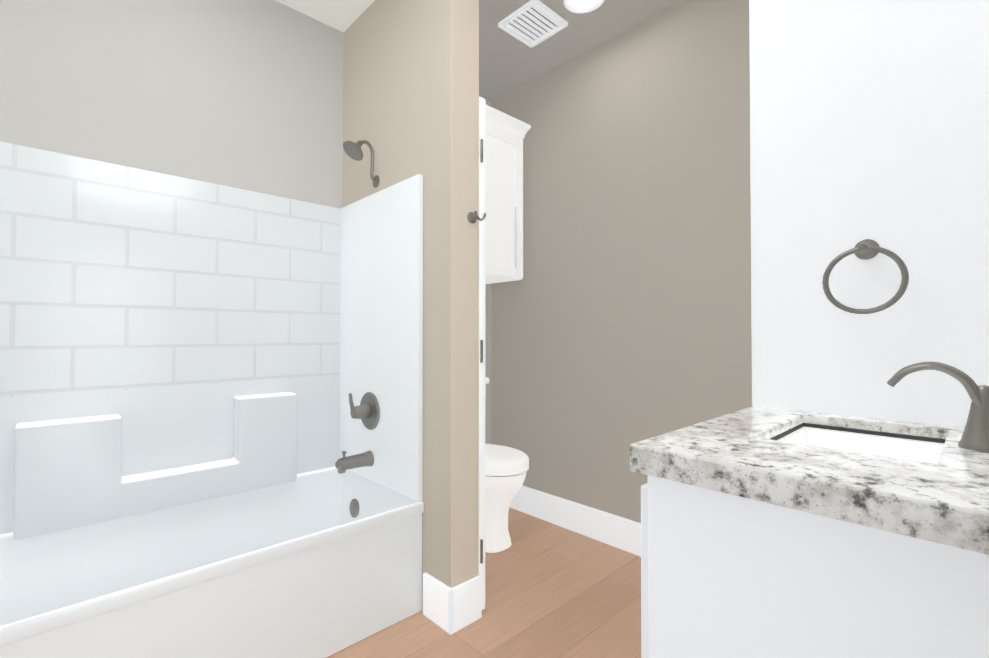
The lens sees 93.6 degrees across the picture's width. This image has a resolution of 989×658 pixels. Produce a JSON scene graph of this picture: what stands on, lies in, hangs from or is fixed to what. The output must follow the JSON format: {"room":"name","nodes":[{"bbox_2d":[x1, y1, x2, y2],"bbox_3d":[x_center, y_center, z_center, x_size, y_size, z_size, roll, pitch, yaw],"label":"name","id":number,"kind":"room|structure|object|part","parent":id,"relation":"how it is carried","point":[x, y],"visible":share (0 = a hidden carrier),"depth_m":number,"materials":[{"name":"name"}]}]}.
{"room":"bathroom","nodes":[
{"label":"bathroom","id":0,"kind":"room"},
{"bbox_2d":[0,0,490,443],"bbox_3d":[-1.002,-0.207,2.252,3.100,2.660,0.120,1,-1,-44],"label":"wall","id":1,"kind":"structure","parent":0,"point":[244,94],"depth_m":1.92,"materials":[{"name":"grey paint"}]},
{"bbox_2d":[485,104,530,283],"bbox_3d":[-0.143,-0.776,2.735,0.680,0.950,0.372,1,-1,-44],"label":"upper cabinet","id":2,"kind":"object","parent":1,"relation":"attached to","point":[505,135],"visible":0.33,"depth_m":2.72,"materials":[{"name":"white wood"}]},
{"bbox_3d":[-0.147,-1.211,2.745,0.680,0.080,0.360,1,-1,-44],"label":"crown","id":3,"kind":"part","parent":2,"relation":"part of","materials":[{"name":"white wood"}]},
{"bbox_2d":[343,0,451,609],"bbox_3d":[-0.422,-0.209,2.103,0.135,2.660,0.897,1,-1,-44],"label":"wall","id":4,"kind":"structure","parent":0,"point":[397,83],"depth_m":1.85,"materials":[{"name":"beige paint"}]},
{"bbox_2d":[423,572,452,633],"bbox_3d":[-0.215,1.036,1.761,0.016,0.160,0.178,1,-1,-44],"label":"baseboard","id":5,"kind":"structure","parent":4,"relation":"attached to","point":[436,601],"depth_m":1.75,"materials":[{"name":"white wood"}]},
{"bbox_2d":[451,0,478,587],"bbox_3d":[-0.111,-0.214,1.778,0.135,2.660,0.003,1,-1,-44],"label":"wall","id":6,"kind":"structure","parent":0,"point":[465,318],"depth_m":1.77,"materials":[{"name":"beige paint"}]},
{"bbox_2d":[449,575,481,634],"bbox_3d":[-0.109,1.036,1.750,0.154,0.160,0.016,1,-1,-44],"label":"baseboard","id":7,"kind":"structure","parent":6,"relation":"attached to","point":[466,605],"depth_m":1.74,"materials":[{"name":"white wood"}]},
{"bbox_2d":[467,211,485,222],"bbox_3d":[-0.070,-0.431,1.777,0.058,0.044,0.057,1,-1,-44],"label":"robe hook","id":8,"kind":"object","parent":6,"relation":"attached to","point":[472,217],"visible":0.98,"depth_m":1.78,"materials":[{"name":"silver metal"}]},
{"bbox_2d":[276,0,682,101],"bbox_3d":[-0.133,-1.597,1.359,3.100,0.104,2.900,1,-1,-44],"label":"ceiling","id":9,"kind":"structure","parent":0,"point":[508,63],"depth_m":2.39,"materials":[{"name":"grey paint"}]},
{"bbox_2d":[498,0,567,46],"bbox_3d":[0.193,-1.526,2.328,0.254,0.018,0.250,1,-1,-44],"label":"ceiling vent","id":10,"kind":"object","parent":9,"relation":"in","point":[531,23],"visible":1,"depth_m":2.31,"materials":[{"name":"white plastic"}]},
{"bbox_2d":[564,0,603,13],"bbox_3d":[0.416,-1.533,2.158,0.190,0.010,0.190,1,-1,-44],"label":"recessed light","id":11,"kind":"object","parent":9,"relation":"in","point":[580,6],"visible":1,"depth_m":2.20,"materials":[{"name":"white"}]},
{"bbox_2d":[479,97,484,609],"bbox_3d":[-0.318,0.095,2.119,0.037,2.028,0.812,1,-1,-44],"label":"door leaf","id":12,"kind":"structure","parent":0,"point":[481,337],"depth_m":1.84,"materials":[{"name":"white wood"}]},
{"bbox_3d":[-0.050,0.867,1.810,0.011,0.090,0.011,1,-1,-44],"label":"alcove door hinge","id":13,"kind":"part","parent":12,"relation":"part of","materials":[{"name":"silver metal"}]},
{"bbox_3d":[-0.050,0.087,1.821,0.011,0.090,0.011,1,-1,-44],"label":"alcove door hinge","id":14,"kind":"part","parent":12,"relation":"part of","materials":[{"name":"silver metal"}]},
{"bbox_3d":[-0.050,-0.703,1.831,0.011,0.090,0.011,1,-1,-44],"label":"alcove door hinge","id":15,"kind":"part","parent":12,"relation":"part of","materials":[{"name":"silver metal"}]},
{"bbox_2d":[326,507,640,657],"bbox_3d":[-0.133,1.161,1.322,3.100,0.100,2.900,1,-1,-44],"label":"floor","id":16,"kind":"structure","parent":0,"point":[552,590],"depth_m":1.84,"materials":[{"name":"brown wood"}]},
{"bbox_2d":[0,140,423,657],"bbox_3d":[-1.086,0.127,1.575,1.546,1.974,0.732,1,-1,-44],"label":"bathtub","id":17,"kind":"object","parent":16,"relation":"on","point":[211,420],"visible":1,"depth_m":1.78,"materials":[{"name":"white plastic"}]},
{"bbox_3d":[-1.243,0.484,1.822,0.890,0.394,0.100,1,-1,-44],"label":"shelf panel","id":18,"kind":"part","parent":17,"relation":"part of","materials":[{"name":"white plastic"}]},
{"bbox_3d":[-1.330,0.032,1.832,1.544,1.299,0.025,1,-1,-44],"label":"surround panel","id":19,"kind":"part","parent":17,"relation":"part of","materials":[{"name":"tile"}]},
{"bbox_3d":[-0.621,0.576,2.046,0.160,0.091,0.072,1,-1,-44],"label":"spout","id":20,"kind":"part","parent":17,"relation":"part of","materials":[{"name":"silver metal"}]},
{"bbox_3d":[-0.596,0.370,2.073,0.091,0.170,0.170,1,-1,-44],"label":"valve handle","id":21,"kind":"part","parent":17,"relation":"part of","materials":[{"name":"silver metal"}]},
{"bbox_3d":[-0.532,0.035,2.095,0.025,1.299,0.695,1,-1,-44],"label":"surround panel","id":22,"kind":"part","parent":17,"relation":"part of","materials":[{"name":"white plastic"}]},
{"bbox_2d":[485,377,528,552],"bbox_3d":[-0.101,0.707,2.533,0.440,0.840,0.676,1,-1,-44],"label":"toilet","id":23,"kind":"object","parent":16,"relation":"on","point":[506,468],"visible":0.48,"depth_m":2.34,"materials":[{"name":"white ceramic"}]},
{"bbox_3d":[-0.053,0.923,2.481,0.344,0.405,0.514,1,-1,-44],"label":"bowl","id":24,"kind":"part","parent":23,"relation":"part of","materials":[{"name":"white ceramic"}]},
{"bbox_3d":[-0.037,0.708,2.467,0.375,0.018,0.491,1,-1,-44],"label":"seat","id":25,"kind":"part","parent":23,"relation":"part of","materials":[{"name":"white ceramic"}]},
{"bbox_3d":[-0.037,0.672,2.467,0.376,0.048,0.492,1,-1,-44],"label":"lid","id":26,"kind":"part","parent":23,"relation":"part of","materials":[{"name":"white ceramic"}]},
{"bbox_2d":[630,361,988,657],"bbox_3d":[0.619,0.579,0.764,0.588,1.049,0.538,1,-1,-44],"label":"bathroom vanity","id":27,"kind":"object","parent":16,"relation":"on","point":[773,533],"visible":1,"depth_m":0.63,"materials":[{"name":"white wood"}]},
{"bbox_3d":[0.349,0.627,0.862,0.270,0.728,0.020,1,-1,-44],"label":"door","id":28,"kind":"part","parent":27,"relation":"part of","materials":[{"name":"white wood"}]},
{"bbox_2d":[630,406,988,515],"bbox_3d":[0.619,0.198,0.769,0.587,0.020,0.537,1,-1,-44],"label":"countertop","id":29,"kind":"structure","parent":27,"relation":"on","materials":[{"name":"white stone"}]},
{"bbox_2d":[771,423,945,463],"bbox_3d":[0.655,0.294,0.844,0.359,0.170,0.257,1,-1,-44],"label":"sink","id":30,"kind":"object","parent":29,"relation":"in","point":[897,442],"depth_m":0.95,"materials":[{"name":"white ceramic"}]},
{"bbox_2d":[887,361,988,452],"bbox_3d":[0.738,0.121,0.756,0.060,0.134,0.154,1,-1,-44],"label":"faucet","id":31,"kind":"object","parent":29,"relation":"on","point":[975,436],"depth_m":0.73,"materials":[{"name":"silver metal"}]},
{"bbox_2d":[491,0,751,522],"bbox_3d":[0.665,-0.204,2.474,0.120,2.660,2.100,1,-1,-44],"label":"wall","id":32,"kind":"structure","parent":0,"point":[621,316],"depth_m":2.37,"materials":[{"name":"grey paint"}]},
{"bbox_2d":[510,485,640,555],"bbox_3d":[0.616,1.045,2.411,0.016,0.160,1.860,1,-1,-44],"label":"baseboard","id":33,"kind":"structure","parent":32,"relation":"attached to","point":[619,532],"depth_m":2.54,"materials":[{"name":"white wood"}]},
{"bbox_2d":[749,0,988,427],"bbox_3d":[0.919,-0.224,0.976,0.120,2.660,0.660,1,-1,-44],"label":"wall","id":34,"kind":"structure","parent":0,"point":[869,119],"depth_m":1.00,"materials":[{"name":"white paint"}]},
{"bbox_2d":[822,239,908,313],"bbox_3d":[0.785,-0.112,0.985,0.057,0.164,0.143,1,-1,-44],"label":"towel ring","id":35,"kind":"object","parent":34,"relation":"attached to","point":[866,249],"visible":1,"depth_m":0.97,"materials":[{"name":"silver metal"}]}
]}

